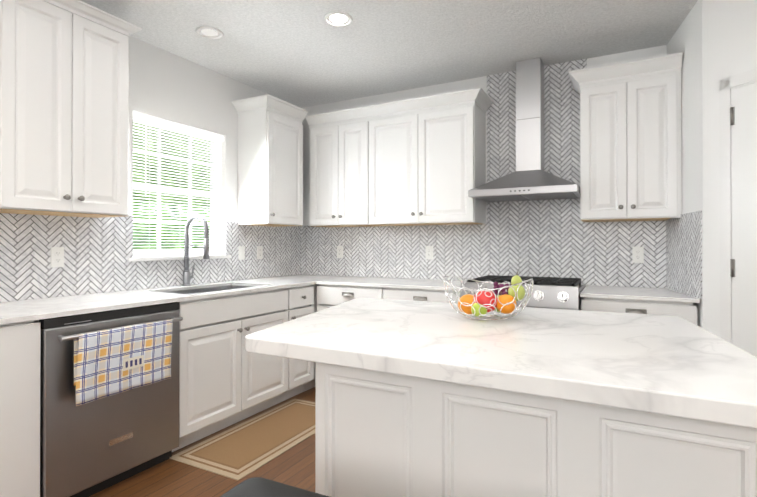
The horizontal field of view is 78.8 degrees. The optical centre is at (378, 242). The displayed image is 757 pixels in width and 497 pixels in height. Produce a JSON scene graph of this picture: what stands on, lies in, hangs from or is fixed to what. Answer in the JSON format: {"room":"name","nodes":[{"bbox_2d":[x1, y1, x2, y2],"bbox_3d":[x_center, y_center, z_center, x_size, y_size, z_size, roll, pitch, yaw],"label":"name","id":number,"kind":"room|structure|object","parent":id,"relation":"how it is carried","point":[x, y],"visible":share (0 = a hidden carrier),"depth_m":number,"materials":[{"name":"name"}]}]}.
{"room":"kitchen","nodes":[
{"label":"kitchen","id":0,"kind":"room"},
{"bbox_2d":[8,36,299,301],"bbox_3d":[-2.360,-0.066,1.804,0.160,2.580,6.760,0,0,28],"label":"wall","id":1,"kind":"structure","parent":0,"point":[166,85],"depth_m":3.44,"materials":[{"name":"white paint"}]},
{"bbox_2d":[0,0,141,217],"bbox_3d":[-1.736,-0.701,2.415,0.366,1.101,0.820,0,0,28],"label":"upper cabinet","id":2,"kind":"object","parent":1,"relation":"attached to","point":[64,96],"visible":1,"depth_m":2.35,"materials":[{"name":"white paint"}]},
{"bbox_2d":[0,213,300,301],"bbox_3d":[-1.491,0.072,3.256,0.008,0.484,3.042,0,0,28],"label":"backsplash","id":3,"kind":"structure","parent":1,"relation":"attached to","point":[98,252],"depth_m":2.85,"materials":[{"name":"tile"}]},
{"bbox_2d":[50,247,63,267],"bbox_3d":[-1.822,0.085,2.616,0.009,0.115,0.070,0,0,28],"label":"electrical outlet","id":4,"kind":"object","parent":3,"relation":"attached to","point":[57,257],"visible":1,"depth_m":2.61,"materials":[{"name":"white plastic"}]},
{"bbox_2d":[238,246,244,259],"bbox_3d":[-1.149,0.091,3.877,0.012,0.115,0.070,0,0,28],"label":"electrical outlet","id":5,"kind":"object","parent":3,"relation":"attached to","point":[241,252],"visible":1,"depth_m":3.87,"materials":[{"name":"white plastic"}]},
{"bbox_2d":[257,246,262,258],"bbox_3d":[-1.047,0.092,4.072,0.009,0.115,0.070,0,0,28],"label":"electrical outlet","id":6,"kind":"object","parent":3,"relation":"attached to","point":[259,252],"visible":1,"depth_m":4.07,"materials":[{"name":"white plastic"}]},
{"bbox_2d":[127,122,230,261],"bbox_3d":[-1.473,-0.370,3.406,0.153,0.995,0.880,0,0,28],"label":"window","id":7,"kind":"structure","parent":1,"relation":"in","point":[188,201],"depth_m":3.48,"materials":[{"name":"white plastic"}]},
{"bbox_2d":[133,111,223,256],"bbox_3d":[-1.461,-0.383,3.400,0.062,0.965,0.788,0,0,28],"label":"window blinds","id":8,"kind":"object","parent":7,"relation":"attached to","point":[149,121],"visible":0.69,"depth_m":3.35,"materials":[{"name":"white plastic"}]},
{"bbox_2d":[232,94,307,226],"bbox_3d":[-0.916,-0.653,3.940,0.381,1.018,0.533,0,0,28],"label":"upper cabinet","id":9,"kind":"object","parent":1,"relation":"attached to","point":[270,164],"visible":1,"depth_m":3.80,"materials":[{"name":"white paint"}]},
{"bbox_2d":[89,387,315,496],"bbox_3d":[-0.032,1.268,0.469,5.520,0.100,6.920,0,0,28],"label":"floor","id":10,"kind":"structure","parent":0,"point":[294,466],"depth_m":2.41,"materials":[{"name":"brown wood"}]},
{"bbox_2d":[0,320,40,496],"bbox_3d":[-1.831,0.778,1.948,0.631,0.892,0.419,0,0,28],"label":"base cabinet","id":11,"kind":"object","parent":10,"relation":"on","point":[20,342],"depth_m":1.92,"materials":[{"name":"white paint"}]},
{"bbox_2d":[0,274,343,324],"bbox_3d":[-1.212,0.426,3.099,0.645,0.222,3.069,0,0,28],"label":"countertop","id":12,"kind":"structure","parent":11,"relation":"on","point":[29,310],"depth_m":2.60,"materials":[{"name":"white stone"}]},
{"bbox_2d":[182,215,209,285],"bbox_3d":[-1.292,0.059,3.292,0.251,0.510,0.091,0,0,28],"label":"faucet","id":13,"kind":"object","parent":12,"relation":"on","point":[187,276],"visible":1,"depth_m":3.30,"materials":[{"name":"silver metal"}]},
{"bbox_2d":[39,302,182,496],"bbox_3d":[-1.520,0.782,2.418,0.722,0.888,0.688,0,0,28],"label":"dishwasher","id":14,"kind":"object","parent":10,"relation":"on","point":[109,398],"visible":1,"depth_m":2.20,"materials":[{"name":"silver metal"}]},
{"bbox_2d":[74,319,172,405],"bbox_3d":[-1.226,0.566,2.253,0.048,0.309,0.503,0,0,28],"label":"towel","id":15,"kind":"object","parent":14,"relation":"hanging from","point":[112,361],"depth_m":2.21,"materials":[{"name":"fabric"}]},
{"bbox_2d":[172,287,291,451],"bbox_3d":[-1.173,0.784,3.185,0.631,0.892,0.990,0,0,28],"label":"base cabinet","id":16,"kind":"object","parent":10,"relation":"on","point":[226,379],"depth_m":2.93,"materials":[{"name":"white paint"}]},
{"bbox_2d":[170,398,315,480],"bbox_3d":[-0.690,1.224,2.988,0.530,0.008,1.130,0,0,28],"label":"rug","id":17,"kind":"object","parent":10,"relation":"on","point":[241,450],"visible":0.81,"depth_m":2.81,"materials":[{"name":"fabric"}]},
{"bbox_2d":[220,477,328,496],"bbox_3d":[-0.200,0.880,0.803,0.494,0.680,0.494,0,0,28],"label":"stool","id":18,"kind":"object","parent":10,"relation":"on","point":[257,487],"visible":1,"depth_m":1.00,"materials":[{"name":"black leather"}]},
{"bbox_2d":[292,284,315,396],"bbox_3d":[-0.879,0.786,3.736,0.631,0.892,0.339,0,0,28],"label":"base cabinet","id":19,"kind":"object","parent":10,"relation":"on","point":[303,297],"depth_m":3.63,"materials":[{"name":"white paint"}]},
{"bbox_2d":[317,284,459,311],"bbox_3d":[0.172,0.786,3.722,1.224,0.892,0.664,0,0,28],"label":"base cabinet","id":20,"kind":"object","parent":10,"relation":"on","point":[328,296],"visible":0.25,"depth_m":3.51,"materials":[{"name":"white paint"}]},
{"bbox_2d":[316,276,466,290],"bbox_3d":[0.181,0.328,3.717,1.205,0.022,0.669,0,0,28],"label":"countertop","id":21,"kind":"structure","parent":20,"relation":"on","point":[409,283],"depth_m":3.62,"materials":[{"name":"white stone"}]},
{"bbox_2d":[460,275,585,309],"bbox_3d":[1.023,0.745,3.219,0.738,0.970,0.717,0,0,28],"label":"range","id":22,"kind":"object","parent":10,"relation":"on","point":[555,293],"visible":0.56,"depth_m":2.90,"materials":[{"name":"silver metal"}]},
{"bbox_2d":[315,362,756,496],"bbox_3d":[0.509,0.781,1.524,1.063,0.884,0.992,0,0,28],"label":"kitchen island","id":23,"kind":"object","parent":10,"relation":"on","point":[380,434],"visible":0.56,"depth_m":1.10,"materials":[{"name":"white paint"}]},
{"bbox_2d":[245,298,756,428],"bbox_3d":[0.368,0.316,1.633,1.598,0.045,1.143,0,0,28],"label":"island countertop","id":24,"kind":"structure","parent":23,"relation":"on","point":[675,366],"depth_m":1.24,"materials":[{"name":"stone"}]},
{"bbox_2d":[443,271,533,319],"bbox_3d":[0.422,0.203,1.783,0.338,0.180,0.341,0,0,28],"label":"fruit bowl","id":25,"kind":"object","parent":24,"relation":"on","point":[482,302],"visible":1,"depth_m":1.71,"materials":[{"name":"silver metal"}]},
{"bbox_2d":[581,297,696,324],"bbox_3d":[1.639,0.783,2.941,0.596,0.892,0.664,0,0,28],"label":"base cabinet","id":26,"kind":"object","parent":10,"relation":"on","point":[687,311],"visible":0.1,"depth_m":2.66,"materials":[{"name":"white paint"}]},
{"bbox_2d":[580,285,699,302],"bbox_3d":[1.646,0.325,2.951,0.605,0.022,0.643,0,0,28],"label":"countertop","id":27,"kind":"structure","parent":26,"relation":"on","point":[634,293],"depth_m":2.80,"materials":[{"name":"white stone"}]},
{"bbox_2d":[80,0,697,107],"bbox_3d":[-0.032,-1.412,0.480,5.520,0.100,6.920,0,0,28],"label":"ceiling","id":28,"kind":"structure","parent":0,"point":[301,53],"depth_m":3.02,"materials":[{"name":"white paint"}]},
{"bbox_2d":[195,26,223,39],"bbox_3d":[-1.087,-1.347,2.967,0.172,0.014,0.172,0,0,28],"label":"recessed light","id":29,"kind":"object","parent":28,"relation":"in","point":[210,33],"visible":0.98,"depth_m":2.96,"materials":[{"name":"white paint"}]},
{"bbox_2d":[324,11,352,26],"bbox_3d":[-0.241,-1.348,2.783,0.172,0.014,0.172,0,0,28],"label":"recessed light","id":30,"kind":"object","parent":28,"relation":"in","point":[339,19],"visible":0.98,"depth_m":2.78,"materials":[{"name":"white paint"}]},
{"bbox_2d":[302,45,667,288],"bbox_3d":[1.627,-0.059,3.420,5.360,2.580,0.160,0,0,28],"label":"wall","id":31,"kind":"structure","parent":0,"point":[481,82],"depth_m":4.03,"materials":[{"name":"white paint"}]},
{"bbox_2d":[305,106,375,226],"bbox_3d":[-0.295,-0.638,4.137,0.621,0.989,0.381,0,0,28],"label":"upper cabinet","id":32,"kind":"object","parent":31,"relation":"attached to","point":[338,168],"visible":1,"depth_m":4.00,"materials":[{"name":"white paint"}]},
{"bbox_2d":[365,87,492,225],"bbox_3d":[0.407,-0.639,3.763,0.970,0.989,0.381,0,0,28],"label":"upper cabinet","id":33,"kind":"object","parent":31,"relation":"attached to","point":[427,160],"visible":1,"depth_m":3.63,"materials":[{"name":"white paint"}]},
{"bbox_2d":[301,58,666,287],"bbox_3d":[0.596,-0.515,3.875,3.114,1.663,0.008,0,0,28],"label":"backsplash","id":34,"kind":"structure","parent":31,"relation":"attached to","point":[547,238],"depth_m":3.61,"materials":[{"name":"tile"}]},
{"bbox_2d":[337,246,342,257],"bbox_3d":[-0.368,0.093,4.376,0.070,0.115,0.009,0,0,28],"label":"electrical outlet","id":35,"kind":"object","parent":34,"relation":"attached to","point":[339,251],"visible":1,"depth_m":4.37,"materials":[{"name":"white plastic"}]},
{"bbox_2d":[426,246,432,259],"bbox_3d":[0.435,0.091,3.948,0.070,0.115,0.009,0,0,28],"label":"electrical outlet","id":36,"kind":"object","parent":34,"relation":"attached to","point":[429,252],"visible":1,"depth_m":3.94,"materials":[{"name":"white plastic"}]},
{"bbox_2d":[632,247,643,262],"bbox_3d":[1.813,0.088,3.216,0.070,0.115,0.009,0,0,28],"label":"electrical outlet","id":37,"kind":"object","parent":34,"relation":"attached to","point":[637,254],"visible":1,"depth_m":3.21,"materials":[{"name":"white plastic"}]},
{"bbox_2d":[468,58,579,201],"bbox_3d":[1.073,-0.834,3.341,0.716,1.027,0.500,0,0,28],"label":"range hood","id":38,"kind":"object","parent":31,"relation":"attached to","point":[529,178],"visible":0.98,"depth_m":3.37,"materials":[{"name":"silver metal"}]},
{"bbox_2d":[568,52,682,221],"bbox_3d":[1.647,-0.648,3.104,0.641,1.001,0.381,0,0,28],"label":"upper cabinet","id":39,"kind":"object","parent":31,"relation":"attached to","point":[630,145],"visible":1,"depth_m":2.96,"materials":[{"name":"white paint"}]},
{"bbox_2d":[667,0,756,336],"bbox_3d":[2.530,-0.065,1.974,2.085,2.580,1.543,0,0,28],"label":"wall","id":40,"kind":"structure","parent":0,"point":[714,41],"depth_m":2.48,"materials":[{"name":"white paint"}]},
{"bbox_2d":[666,211,701,298],"bbox_3d":[1.866,0.070,2.828,0.007,0.484,0.655,0,0,18],"label":"backsplash","id":41,"kind":"structure","parent":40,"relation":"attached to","point":[684,254],"depth_m":2.76,"materials":[{"name":"tile"}]},
{"bbox_2d":[719,68,756,343],"bbox_3d":[1.911,0.189,2.028,0.718,2.072,0.702,0,0,28],"label":"door frame","id":42,"kind":"structure","parent":40,"relation":"attached to","point":[728,85],"depth_m":1.88,"materials":[{"name":"white paint"}]},
{"bbox_2d":[730,82,756,356],"bbox_3d":[1.909,0.221,1.968,0.562,1.992,0.566,0,0,28],"label":"pantry door","id":43,"kind":"structure","parent":40,"relation":"in","point":[743,122],"depth_m":2.28,"materials":[{"name":"white paint"}]},
{"label":"outside","id":44,"kind":"structure","parent":0,"visible":0},
{"bbox_2d":[133,123,209,249],"bbox_3d":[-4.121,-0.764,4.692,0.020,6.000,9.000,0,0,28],"label":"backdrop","id":45,"kind":"structure","parent":44,"point":[193,248],"depth_m":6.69,"materials":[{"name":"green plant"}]}
]}

